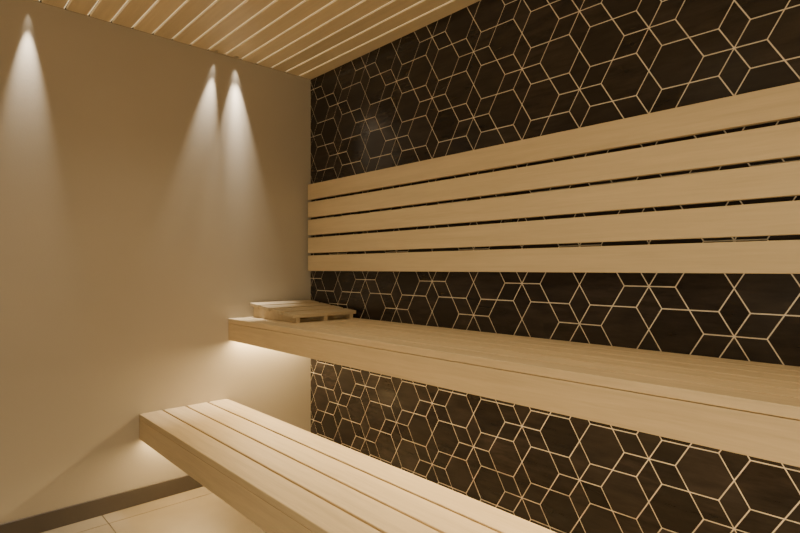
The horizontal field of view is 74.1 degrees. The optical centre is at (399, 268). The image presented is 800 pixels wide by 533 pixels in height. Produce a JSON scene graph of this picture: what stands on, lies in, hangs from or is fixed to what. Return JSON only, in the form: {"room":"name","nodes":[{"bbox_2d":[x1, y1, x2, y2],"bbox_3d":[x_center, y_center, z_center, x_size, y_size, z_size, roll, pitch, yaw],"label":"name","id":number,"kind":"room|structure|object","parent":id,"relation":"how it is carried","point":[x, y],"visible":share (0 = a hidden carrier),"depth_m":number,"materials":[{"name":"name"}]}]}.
{"room":"spa","nodes":[
{"label":"spa","id":0,"kind":"room"},
{"bbox_2d":[41,486,266,532],"bbox_3d":[-0.280,1.194,0.832,3.140,0.100,4.140,0,0,-43],"label":"floor","id":1,"kind":"structure","parent":0,"point":[198,510],"depth_m":2.41,"materials":[{"name":"beige tile"}]},
{"bbox_2d":[0,0,310,523],"bbox_3d":[-1.649,-0.006,2.304,3.140,2.300,0.120,0,0,-43],"label":"wall","id":2,"kind":"structure","parent":0,"point":[154,189],"depth_m":2.54,"materials":[{"name":"paint"}]},
{"bbox_2d":[0,475,202,532],"bbox_3d":[-1.604,1.104,2.255,2.899,0.080,0.012,0,0,-43],"label":"baseboard","id":3,"kind":"structure","parent":2,"relation":"attached to","point":[68,515],"depth_m":2.44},
{"bbox_2d":[139,399,555,532],"bbox_3d":[0.224,0.767,1.301,0.449,0.123,3.896,0,0,-43],"label":"bench","id":4,"kind":"object","parent":2,"relation":"attached to","point":[283,477],"visible":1,"depth_m":1.79,"materials":[{"name":"brown wood"}]},
{"bbox_2d":[34,0,480,79],"bbox_3d":[-0.280,-1.221,0.832,3.140,0.130,4.140,0,0,-43],"label":"ceiling","id":5,"kind":"structure","parent":0,"point":[308,39],"depth_m":2.48,"materials":[{"name":"brown wood"}]},
{"bbox_2d":[311,0,799,532],"bbox_3d":[0.825,-0.006,1.860,0.122,2.300,3.900,0,0,-43],"label":"wall","id":6,"kind":"structure","parent":0,"point":[486,73],"depth_m":2.01,"materials":[{"name":"black tile"}]},
{"bbox_2d":[228,316,799,466],"bbox_3d":[0.585,0.331,1.636,0.527,0.119,3.896,0,0,-43],"label":"bench","id":7,"kind":"object","parent":6,"relation":"attached to","point":[749,408],"visible":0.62,"depth_m":1.49,"materials":[{"name":"brown wood"}]},
{"bbox_2d":[250,300,355,322],"bbox_3d":[-0.535,0.230,2.909,0.395,0.081,0.451,0,0,-43],"label":"headrest cover","id":8,"kind":"object","parent":7,"relation":"on","point":[287,311],"visible":1,"depth_m":2.84,"materials":[{"name":"brown wood"}]},
{"bbox_2d":[308,82,799,273],"bbox_3d":[0.762,-0.246,1.808,0.040,0.520,3.830,0,0,-43],"label":"sauna backrest","id":9,"kind":"object","parent":6,"relation":"attached to","point":[779,103],"visible":1,"depth_m":1.86,"materials":[{"name":"brown wood"}]}
]}

